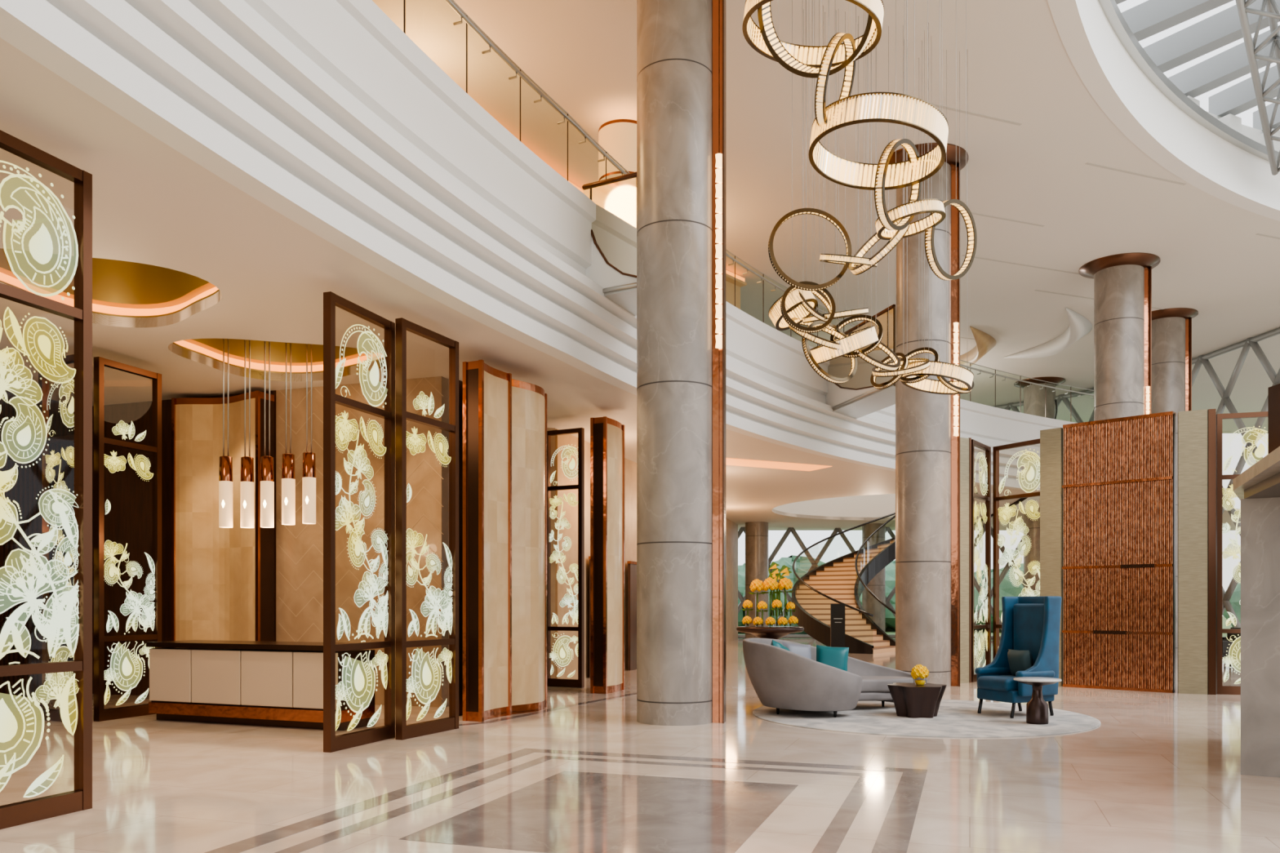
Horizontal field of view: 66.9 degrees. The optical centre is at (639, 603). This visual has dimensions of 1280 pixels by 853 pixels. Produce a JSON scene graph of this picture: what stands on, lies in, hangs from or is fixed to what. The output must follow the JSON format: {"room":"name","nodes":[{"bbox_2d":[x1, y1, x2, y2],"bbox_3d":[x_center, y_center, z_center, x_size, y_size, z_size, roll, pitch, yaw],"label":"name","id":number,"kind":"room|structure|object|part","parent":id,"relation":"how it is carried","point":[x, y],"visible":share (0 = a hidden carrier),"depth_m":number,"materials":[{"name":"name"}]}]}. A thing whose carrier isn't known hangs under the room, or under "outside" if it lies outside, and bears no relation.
{"room":"hotel lobby","nodes":[
{"label":"hotel lobby","id":0,"kind":"room"},
{"bbox_2d":[0,390,74,697],"bbox_3d":[-10.805,-0.900,12.091,0.240,4.800,9.017,0,0,19],"label":"wall","id":1,"kind":"structure","parent":0,"point":[24,491],"depth_m":15.25,"materials":[{"name":"brown wood"}]},
{"bbox_2d":[92,376,448,707],"bbox_3d":[-6.097,-0.906,15.235,6.932,4.812,0.204,0,0,19],"label":"wall","id":2,"kind":"structure","parent":0,"point":[299,547],"depth_m":14.82,"materials":[{"name":"brown wood"}]},
{"bbox_2d":[546,428,555,678],"bbox_3d":[-7.550,-0.900,17.850,11.934,4.800,0.200,0,0,-4],"label":"wall","id":3,"kind":"structure","parent":0,"point":[553,437],"depth_m":18.20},
{"bbox_2d":[0,37,1240,530],"bbox_3d":[9.100,-3.360,16.155,45.800,0.120,54.689,0,0,0],"label":"ceiling","id":4,"kind":"structure","parent":0,"point":[153,204],"depth_m":10.60,"materials":[{"name":"white paint"}]},
{"bbox_2d":[0,248,222,327],"bbox_3d":[-5.639,-3.775,10.271,2.678,0.950,2.822,0,0,0],"label":"ceiling recess","id":5,"kind":"structure","parent":4,"relation":"in","point":[120,288],"depth_m":11.48,"materials":[{"name":"gold metal"}]},
{"bbox_2d":[218,338,315,528],"bbox_3d":[-4.875,-2.600,12.700,1.260,3.200,0.231,0,0,0],"label":"cluster","id":6,"kind":"object","parent":4,"relation":"hanging from","point":[246,483],"visible":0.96,"depth_m":12.65,"materials":[{"name":"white glass"}]},
{"bbox_2d":[218,338,232,528],"bbox_3d":[-5.420,-2.600,12.675,0.170,3.200,0.181,0,0,0],"label":"pendant","id":7,"kind":"object","parent":6,"relation":"attached to","point":[225,476],"depth_m":12.62,"materials":[{"name":"white glass"}]},
{"bbox_2d":[240,339,254,528],"bbox_3d":[-5.160,-2.600,12.725,0.170,3.200,0.181,0,0,0],"label":"pendant","id":8,"kind":"object","parent":6,"relation":"attached to","point":[246,483],"depth_m":12.68,"materials":[{"name":"white glass"}]},
{"bbox_2d":[260,341,274,528],"bbox_3d":[-4.880,-2.600,12.675,0.170,3.200,0.181,0,0,0],"label":"pendant","id":9,"kind":"object","parent":6,"relation":"attached to","point":[267,483],"depth_m":12.62,"materials":[{"name":"white glass"}]},
{"bbox_2d":[281,342,295,525],"bbox_3d":[-4.620,-2.620,12.725,0.170,3.160,0.181,0,0,0],"label":"pendant","id":10,"kind":"object","parent":6,"relation":"attached to","point":[288,481],"depth_m":12.67,"materials":[{"name":"white glass"}]},
{"bbox_2d":[302,343,315,524],"bbox_3d":[-4.330,-2.625,12.675,0.170,3.150,0.181,0,0,0],"label":"pendant","id":11,"kind":"object","parent":6,"relation":"attached to","point":[308,479],"depth_m":12.62,"materials":[{"name":"white glass"}]},
{"bbox_2d":[168,338,384,382],"bbox_3d":[-4.725,-3.775,13.214,3.012,0.950,2.529,0,0,0],"label":"ceiling recess","id":12,"kind":"structure","parent":4,"relation":"in","point":[212,348],"depth_m":14.17,"materials":[{"name":"gold metal"}]},
{"bbox_2d":[725,457,831,471],"bbox_3d":[0.781,-3.299,27.473,7.641,0.022,12.156,0,0,0],"label":"ceiling light slots","id":13,"kind":"object","parent":4,"relation":"in","point":[729,461],"depth_m":22.90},
{"bbox_2d":[773,493,1039,520],"bbox_3d":[9.400,-4.425,33.500,9.600,2.250,9.600,0,0,0],"label":"ceiling recess","id":14,"kind":"structure","parent":4,"relation":"attached to","point":[874,506],"depth_m":38.10,"materials":[{"name":"white paint"}]},
{"bbox_2d":[0,638,1279,852],"bbox_3d":[15.500,1.500,17.500,59.000,0.001,53.000,0,0,0],"label":"floor","id":15,"kind":"structure","parent":0,"point":[1160,772],"depth_m":8.45,"materials":[{"name":"beige stone"}]},
{"bbox_2d":[0,129,92,829],"bbox_3d":[-4.261,-0.825,6.528,0.090,4.650,1.250,0,0,19],"label":"glass screen","id":16,"kind":"object","parent":15,"relation":"on","point":[43,250],"visible":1,"depth_m":6.78,"materials":[{"name":"glass"}]},
{"bbox_2d":[38,354,74,721],"bbox_3d":[-7.375,-0.825,12.375,0.828,4.650,0.090,0,0,25],"label":"glass screen","id":17,"kind":"object","parent":15,"relation":"on","point":[46,473],"visible":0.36,"depth_m":12.46,"materials":[{"name":"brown glass"}]},
{"bbox_2d":[93,356,161,721],"bbox_3d":[-6.765,-0.825,12.825,0.090,4.650,1.006,0,0,19],"label":"glass screen","id":18,"kind":"object","parent":15,"relation":"on","point":[126,669],"visible":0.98,"depth_m":12.70,"materials":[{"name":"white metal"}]},
{"bbox_2d":[171,391,274,641],"bbox_3d":[-6.508,-0.860,15.052,1.725,4.720,0.360,0,0,20],"label":"panel","id":19,"kind":"object","parent":15,"relation":"on","point":[223,579],"visible":0.65,"depth_m":15.13,"materials":[{"name":"brown wood"}]},
{"bbox_2d":[146,640,374,730],"bbox_3d":[-4.793,0.995,12.215,2.954,1.010,0.800,0,0,21],"label":"cabinet","id":20,"kind":"object","parent":15,"relation":"on","point":[278,684],"depth_m":11.89,"materials":[{"name":"beige wood"}]},
{"bbox_2d":[323,291,395,752],"bbox_3d":[-2.975,-0.825,10.330,0.090,4.650,1.161,0,0,19],"label":"glass screen","id":21,"kind":"object","parent":15,"relation":"on","point":[357,686],"visible":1,"depth_m":10.31,"materials":[{"name":"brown glass"}]},
{"bbox_2d":[395,317,458,740],"bbox_3d":[-2.440,-0.825,11.180,0.090,4.650,1.092,0,0,24],"label":"glass screen","id":22,"kind":"object","parent":15,"relation":"on","point":[424,681],"visible":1,"depth_m":11.07,"materials":[{"name":"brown glass"}]},
{"bbox_2d":[458,380,462,715],"bbox_3d":[-2.409,-0.750,13.054,0.197,4.500,0.447,0,0,0],"label":"post","id":23,"kind":"object","parent":15,"relation":"on","point":[460,383],"visible":0.18,"depth_m":13.02,"materials":[{"name":"brown wood"}]},
{"bbox_2d":[462,360,511,722],"bbox_3d":[-2.038,-0.800,12.733,0.365,4.600,0.816,0,0,20],"label":"panel","id":24,"kind":"object","parent":15,"relation":"on","point":[486,389],"visible":1,"depth_m":12.48,"materials":[{"name":"brown wood"}]},
{"bbox_2d":[511,378,546,714],"bbox_3d":[-1.717,-0.775,13.573,0.570,4.550,1.192,0,0,19],"label":"panel","id":25,"kind":"object","parent":15,"relation":"on","point":[529,401],"visible":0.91,"depth_m":13.37,"materials":[{"name":"brown wood"}]},
{"bbox_2d":[458,692,636,726],"bbox_3d":[-0.700,1.509,14.870,0.431,0.022,7.388,0,0,28],"label":"baseboard","id":26,"kind":"structure","parent":15,"relation":"on","point":[632,694],"depth_m":13.50,"materials":[{"name":"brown wood"}]},
{"bbox_2d":[546,427,584,688],"bbox_3d":[-1.370,-0.825,17.525,0.783,4.650,0.090,0,0,27],"label":"glass screen","id":27,"kind":"object","parent":15,"relation":"on","point":[562,654],"visible":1,"depth_m":17.49,"materials":[{"name":"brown glass"}]},
{"bbox_2d":[204,748,927,852],"bbox_3d":[-0.093,1.509,7.052,4.001,0.022,4.951,0,0,19],"label":"inlay","id":28,"kind":"object","parent":15,"relation":"on","point":[564,811],"visible":0.84,"depth_m":7.01,"materials":[{"name":"grey stone"}]},
{"bbox_2d":[590,416,624,693],"bbox_3d":[-0.556,-0.810,16.561,0.342,4.620,0.852,0,0,17],"label":"panel","id":29,"kind":"object","parent":15,"relation":"on","point":[606,434],"visible":1,"depth_m":16.24,"materials":[{"name":"brown wood"}]},
{"bbox_2d":[636,0,712,725],"bbox_3d":[0.450,-3.300,12.400,0.983,9.600,0.983,0,0,0],"label":"shaft","id":30,"kind":"object","parent":15,"relation":"on","point":[674,37],"visible":0.98,"depth_m":11.97,"materials":[{"name":"grey stone"}]},
{"bbox_2d":[712,0,725,723],"bbox_3d":[0.998,-3.300,12.284,0.160,9.600,0.220,0,0,12],"label":"trim","id":31,"kind":"structure","parent":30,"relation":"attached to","point":[718,6],"depth_m":12.22,"materials":[{"name":"brown"}]},
{"bbox_2d":[745,521,768,638],"bbox_3d":[4.750,-0.900,39.400,0.943,4.800,0.943,0,0,0],"label":"shaft","id":32,"kind":"object","parent":15,"relation":"on","point":[756,532],"visible":0.53,"depth_m":38.99,"materials":[{"name":"grey stone"}]},
{"bbox_2d":[736,626,804,639],"bbox_3d":[3.250,1.034,24.200,1.680,0.932,1.344,0,0,0],"label":"display table","id":33,"kind":"object","parent":15,"relation":"on","point":[762,632],"visible":0.61,"depth_m":23.75,"materials":[{"name":"brown wood"}]},
{"bbox_2d":[742,561,798,626],"bbox_3d":[3.239,-0.253,24.160,1.400,1.636,0.767,0,0,0],"label":"flower arrangement","id":34,"kind":"object","parent":33,"relation":"on","point":[770,583],"visible":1,"depth_m":24.21,"materials":[{"name":"yellow plant"}]},
{"bbox_2d":[830,604,844,647],"bbox_3d":[5.350,0.750,26.200,0.500,1.500,0.300,0,0,0],"label":"information totem","id":35,"kind":"object","parent":15,"relation":"on","point":[837,611],"visible":0.66,"depth_m":26.16,"materials":[{"name":"black paint"}]},
{"bbox_2d":[862,523,885,632],"bbox_3d":[9.700,-0.900,40.200,0.943,4.800,0.943,0,0,0],"label":"shaft","id":36,"kind":"object","parent":15,"relation":"on","point":[877,585],"visible":0.53,"depth_m":39.79,"materials":[{"name":"grey stone"}]},
{"bbox_2d":[895,160,951,687],"bbox_3d":[5.200,-3.300,17.800,0.983,9.600,0.983,0,0,0],"label":"shaft","id":37,"kind":"object","parent":15,"relation":"on","point":[922,419],"visible":0.73,"depth_m":17.38,"materials":[{"name":"grey stone"}]},
{"bbox_2d":[880,142,968,686],"bbox_3d":[5.200,-3.300,17.800,1.588,9.600,1.588,0,0,0],"label":"trim","id":38,"kind":"structure","parent":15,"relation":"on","point":[951,148],"depth_m":17.64,"materials":[{"name":"brown metal"}]},
{"bbox_2d":[791,399,1057,653],"bbox_3d":[9.250,-2.462,33.175,8.520,7.923,7.138,0,0,-13],"label":"curved staircase","id":39,"kind":"structure","parent":15,"relation":"on","point":[842,580],"depth_m":33.06,"materials":[{"name":"warm wood"},{"name":"black lacquered metal"},{"name":"glass"}]},
{"bbox_2d":[752,699,1101,737],"bbox_3d":[3.750,1.491,13.050,4.440,0.018,4.440,0,0,0],"label":"round rug","id":40,"kind":"object","parent":15,"relation":"on","point":[954,718],"visible":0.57,"depth_m":12.24,"materials":[{"name":"white carpet"}]},
{"bbox_2d":[742,638,927,717],"bbox_3d":[2.619,0.981,13.566,1.764,1.002,2.730,0,0,43],"label":"curved sofa","id":41,"kind":"object","parent":40,"relation":"on","point":[783,674],"visible":0.89,"depth_m":12.65,"materials":[{"name":"grey fabric"}]},
{"bbox_2d":[770,640,790,651],"bbox_3d":[1.950,0.760,13.340,0.239,0.542,0.554,0,0,38],"label":"throw pillow","id":42,"kind":"object","parent":41,"relation":"on","point":[785,646],"depth_m":13.29,"materials":[{"name":"teal fabric"}]},
{"bbox_2d":[782,642,811,659],"bbox_3d":[2.220,0.780,13.660,0.502,0.486,0.239,0,0,-20],"label":"throw pillow","id":43,"kind":"object","parent":41,"relation":"on","point":[802,650],"depth_m":13.63,"materials":[{"name":"grey fabric"}]},
{"bbox_2d":[816,644,848,671],"bbox_3d":[2.740,0.830,13.840,0.489,0.476,0.230,0,0,9],"label":"throw pillow","id":44,"kind":"object","parent":41,"relation":"on","point":[836,657],"depth_m":13.78,"materials":[{"name":"teal fabric"}]},
{"bbox_2d":[887,682,946,718],"bbox_3d":[3.660,1.276,12.800,0.781,0.412,0.701,0,0,0],"label":"coffee table","id":45,"kind":"object","parent":40,"relation":"on","point":[912,700],"visible":0.98,"depth_m":12.57,"materials":[{"name":"brown wood"}]},
{"bbox_2d":[911,664,928,684],"bbox_3d":[3.700,0.933,12.799,0.226,0.271,0.226,0,0,22],"label":"flower bowl","id":46,"kind":"object","parent":45,"relation":"on","point":[920,671],"visible":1,"depth_m":12.74,"materials":[{"name":"yellow glass"}]},
{"bbox_2d":[974,595,1062,718],"bbox_3d":[5.045,0.688,12.968,0.878,1.580,0.872,0,0,-22],"label":"wingback armchair","id":47,"kind":"object","parent":40,"relation":"on","point":[1029,643],"visible":0.9,"depth_m":12.87,"materials":[{"name":"teal fabric"}]},
{"bbox_3d":[4.857,0.918,13.297,0.600,0.100,0.120,0,0,-22],"label":"arm","id":48,"kind":"part","parent":47,"relation":"part of","materials":[{"name":"teal fabric"}]},
{"bbox_2d":[977,675,1017,691],"bbox_3d":[4.972,1.058,12.939,0.720,0.170,0.580,0,0,-22],"label":"seat cushion","id":49,"kind":"object","parent":47,"relation":"on","point":[985,682],"depth_m":12.77,"materials":[{"name":"teal fabric"}]},
{"bbox_3d":[5.019,1.208,12.958,0.720,0.160,0.680,0,0,-22],"label":"seat","id":50,"kind":"part","parent":47,"relation":"part of","materials":[{"name":"teal fabric"}]},
{"bbox_2d":[1007,648,1033,675],"bbox_3d":[5.111,0.798,12.996,0.217,0.369,0.380,0,0,-22],"label":"lumbar pillow","id":51,"kind":"object","parent":47,"relation":"on","point":[1020,660],"depth_m":12.93,"materials":[{"name":"grey fabric"}]},
{"bbox_2d":[1013,604,1044,664],"bbox_3d":[5.277,0.498,13.065,0.100,1.000,0.600,0,0,-22],"label":"cushion","id":52,"kind":"object","parent":47,"relation":"on","point":[1028,619],"depth_m":13.01,"materials":[{"name":"teal fabric"}]},
{"bbox_3d":[5.143,0.918,12.603,0.600,0.100,0.120,0,0,-22],"label":"arm","id":53,"kind":"part","parent":47,"relation":"part of","materials":[{"name":"teal fabric"}]},
{"bbox_2d":[1013,676,1062,724],"bbox_3d":[4.930,1.204,12.020,0.560,0.555,0.560,0,0,0],"label":"side table","id":54,"kind":"object","parent":40,"relation":"on","point":[1037,708],"visible":1,"depth_m":11.92,"materials":[{"name":"brown wood"}]},
{"bbox_2d":[960,437,971,683],"bbox_3d":[6.137,-0.830,18.435,0.326,4.660,0.141,0,0,-28],"label":"end panel","id":55,"kind":"object","parent":15,"relation":"on","point":[965,443],"visible":0.79,"depth_m":18.38,"materials":[{"name":"brown metal"}]},
{"bbox_2d":[971,439,991,682],"bbox_3d":[6.675,-0.825,19.025,0.090,4.650,1.174,0,0,36],"label":"glass screen","id":56,"kind":"object","parent":15,"relation":"on","point":[984,463],"visible":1,"depth_m":19.10,"materials":[{"name":"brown glass"}]},
{"bbox_2d":[992,438,1039,660],"bbox_3d":[7.420,-0.825,18.900,0.090,4.650,1.253,0,0,-29],"label":"glass screen","id":57,"kind":"object","parent":15,"relation":"on","point":[1029,477],"visible":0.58,"depth_m":19.02,"materials":[{"name":"brown glass"}]},
{"bbox_2d":[1023,383,1055,596],"bbox_3d":[14.600,-3.300,35.400,1.083,9.600,1.083,0,0,0],"label":"shaft","id":58,"kind":"object","parent":15,"relation":"on","point":[1033,397],"visible":0.09,"depth_m":34.98,"materials":[{"name":"grey stone"}]},
{"bbox_2d":[1093,264,1144,421],"bbox_3d":[11.470,-3.300,23.200,1.083,9.600,1.083,0,0,0],"label":"shaft","id":59,"kind":"object","parent":15,"relation":"on","point":[1118,290],"visible":0.24,"depth_m":22.75,"materials":[{"name":"grey stone"}]},
{"bbox_2d":[1079,252,1159,414],"bbox_3d":[11.470,-3.300,23.200,1.750,9.600,1.750,0,0,0],"label":"channel","id":60,"kind":"object","parent":59,"relation":"attached to","point":[1148,261],"visible":0.42,"depth_m":23.00,"materials":[{"name":"brown metal"}]},
{"bbox_2d":[1040,408,1215,694],"bbox_3d":[8.427,-0.870,16.905,2.835,4.740,0.364,0,0,40],"label":"partition wall","id":61,"kind":"structure","parent":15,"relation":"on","point":[1108,486],"depth_m":16.76,"materials":[{"name":"brown wood"}]},
{"bbox_2d":[1151,316,1185,657],"bbox_3d":[14.800,-3.300,27.300,1.003,9.600,1.003,0,0,0],"label":"shaft","id":62,"kind":"object","parent":15,"relation":"on","point":[1168,334],"visible":0.2,"depth_m":26.85,"materials":[{"name":"grey stone"}]},
{"bbox_2d":[1151,307,1198,411],"bbox_3d":[14.800,-3.300,27.300,1.620,9.600,1.620,0,0,0],"label":"channel","id":63,"kind":"object","parent":62,"relation":"attached to","point":[1188,313],"visible":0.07,"depth_m":27.10,"materials":[{"name":"brown metal"}]},
{"bbox_2d":[1215,411,1267,694],"bbox_3d":[10.000,-0.825,15.975,0.876,4.650,0.090,0,0,17],"label":"glass screen","id":64,"kind":"object","parent":15,"relation":"on","point":[1253,436],"visible":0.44,"depth_m":16.04,"materials":[{"name":"brown glass"}]},
{"bbox_2d":[1232,446,1279,777],"bbox_3d":[7.000,0.200,8.227,4.033,2.600,4.874,0,0,17],"label":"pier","id":65,"kind":"object","parent":15,"relation":"on","point":[1257,488],"visible":1,"depth_m":8.41,"materials":[{"name":"grey marble"},{"name":"light wood"}]},
{"bbox_2d":[1267,383,1279,454],"bbox_3d":[9.450,-0.830,14.000,0.550,4.660,0.300,0,0,0],"label":"pier","id":66,"kind":"object","parent":15,"relation":"on","point":[1273,392],"visible":0.33,"depth_m":14.02,"materials":[{"name":"brown wood"}]},
{"bbox_2d":[555,429,737,679],"bbox_3d":[1.447,-0.900,29.328,0.763,4.800,22.916,0,0,14],"label":"wall","id":67,"kind":"structure","parent":0,"point":[571,514],"depth_m":19.76,"materials":[{"name":"beige paint"}]},
{"bbox_2d":[725,269,740,309],"bbox_3d":[-4.048,-6.675,6.522,4.816,2.850,37.028,0,0,13],"label":"wall","id":68,"kind":"structure","parent":0,"point":[730,287],"depth_m":23.65,"materials":[{"name":"beige paint"}]},
{"bbox_2d":[0,0,1075,492],"bbox_3d":[3.278,-4.310,11.800,9.002,2.060,47.129,0,0,26],"label":"balcony fascia","id":69,"kind":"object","parent":68,"relation":"attached to","point":[327,114],"depth_m":9.09,"materials":[{"name":"white paint"}]},
{"bbox_2d":[582,171,636,315],"bbox_3d":[-0.035,-4.870,13.203,1.136,1.540,1.080,0,0,29],"label":"bulkhead","id":70,"kind":"object","parent":68,"relation":"attached to","point":[613,267],"visible":0.41,"depth_m":12.81,"materials":[{"name":"white paint"}]},
{"bbox_2d":[565,178,746,287],"bbox_3d":[-3.867,-7.910,6.476,4.789,0.180,36.828,0,0,13],"label":"cove","id":71,"kind":"object","parent":68,"relation":"attached to","point":[730,277],"visible":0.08,"depth_m":23.46,"materials":[{"name":"orange"}]},
{"bbox_2d":[404,0,1279,639],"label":"glass panels","id":72,"kind":"structure","parent":68,"relation":"in","point":[1252,342],"depth_m":29.88,"materials":[{"name":"silver metal"}]},
{"bbox_3d":[3.245,-5.894,11.795,8.565,1.189,46.870,0,0,25],"label":"glass balustrade","id":73,"kind":"part","parent":72,"relation":"part of","materials":[{"name":"clear glass"}]},
{"bbox_2d":[853,101,1279,339],"bbox_3d":[8.268,-8.107,23.353,14.860,0.026,10.379,0,0,-30],"label":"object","id":74,"kind":"structure","parent":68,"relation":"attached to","point":[935,104],"depth_m":18.64,"materials":[{"name":"grey"}]},
{"bbox_2d":[372,0,1279,433],"bbox_3d":[13.000,-8.275,18.998,54.000,0.350,54.004,0,0,0],"label":"ceiling","id":75,"kind":"structure","parent":0,"point":[1214,263],"depth_m":17.82,"materials":[{"name":"white paint"}]},
{"bbox_2d":[742,0,977,395],"bbox_3d":[2.742,-5.527,11.944,2.610,5.147,5.743,0,0,21],"label":"ring chandelier","id":76,"kind":"object","parent":75,"relation":"hanging from","point":[764,40],"visible":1,"depth_m":11.29,"materials":[{"name":"gold glass"}]},
{"bbox_2d":[960,326,995,367],"bbox_3d":[10.374,-7.835,30.600,1.548,0.510,4.800,0,0,0],"label":"leaf","id":77,"kind":"object","parent":75,"relation":"in","point":[985,342],"depth_m":29.77,"materials":[{"name":"beige"}]},
{"bbox_2d":[1013,376,1065,388],"bbox_3d":[14.600,-8.020,35.400,1.750,0.160,1.750,0,0,0],"label":"column capital","id":78,"kind":"object","parent":75,"relation":"attached to","point":[1060,380],"visible":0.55,"depth_m":34.84,"materials":[{"name":"brown metal"}]},
{"bbox_2d":[1004,306,1092,358],"bbox_3d":[12.499,-7.835,29.100,1.798,0.510,5.400,0,0,0],"label":"leaf","id":79,"kind":"object","parent":75,"relation":"in","point":[1079,326],"depth_m":28.85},
{"bbox_2d":[1047,0,1279,221],"bbox_3d":[13.613,-8.620,10.843,15.692,1.080,38.856,0,0,42],"label":"ring","id":80,"kind":"object","parent":75,"relation":"attached to","point":[1140,100],"visible":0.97,"depth_m":16.93,"materials":[{"name":"white paint"}]},
{"bbox_2d":[1115,0,1279,151],"bbox_3d":[13.243,-10.300,10.777,18.229,2.400,41.934,0,0,41],"label":"skylight","id":81,"kind":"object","parent":75,"relation":"attached to","point":[1147,19],"depth_m":19.30,"materials":[{"name":"clear glass"}]},
{"bbox_2d":[1235,0,1279,175],"bbox_3d":[11.109,-10.001,15.900,6.169,3.115,7.018,0,0,0],"label":"truss","id":82,"kind":"object","parent":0,"point":[1273,12],"depth_m":17.00,"materials":[{"name":"white metal"}]},
{"bbox_3d":[4.633,-5.075,11.162,25.066,0.350,46.577,0,0,0],"label":"floor","id":83,"kind":"structure","parent":0,"visible":0},
{"bbox_2d":[598,119,636,181],"bbox_3d":[-0.270,-6.550,16.100,0.844,2.600,0.844,0,0,0],"label":"floor lamp","id":84,"kind":"object","parent":83,"relation":"on","point":[618,137],"visible":0.3,"depth_m":15.71,"materials":[{"name":"beige fabric"}]},
{"bbox_2d":[825,304,895,418],"bbox_3d":[4.774,-4.870,19.880,0.978,1.540,3.178,0,0,-16],"label":"bulkhead","id":85,"kind":"object","parent":83,"relation":"attached to","point":[856,397],"visible":0.38,"depth_m":19.56,"materials":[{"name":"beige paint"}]},
{"label":"outside","id":86,"kind":"structure","parent":0,"visible":0},
{"bbox_2d":[737,616,1232,636],"bbox_3d":[20.000,1.800,40.000,200.000,0.001,200.000,0,0,0],"label":"ground","id":87,"kind":"structure","parent":86,"point":[1224,619],"depth_m":61.61,"materials":[{"name":"green"}]},
{"bbox_2d":[737,555,1240,634],"bbox_3d":[33.018,-0.018,60.306,82.839,6.167,24.313,0,0,7],"label":"tree line","id":88,"kind":"object","parent":87,"relation":"on","point":[802,566],"visible":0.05,"depth_m":59.96,"materials":[{"name":"green plant"}]}
]}

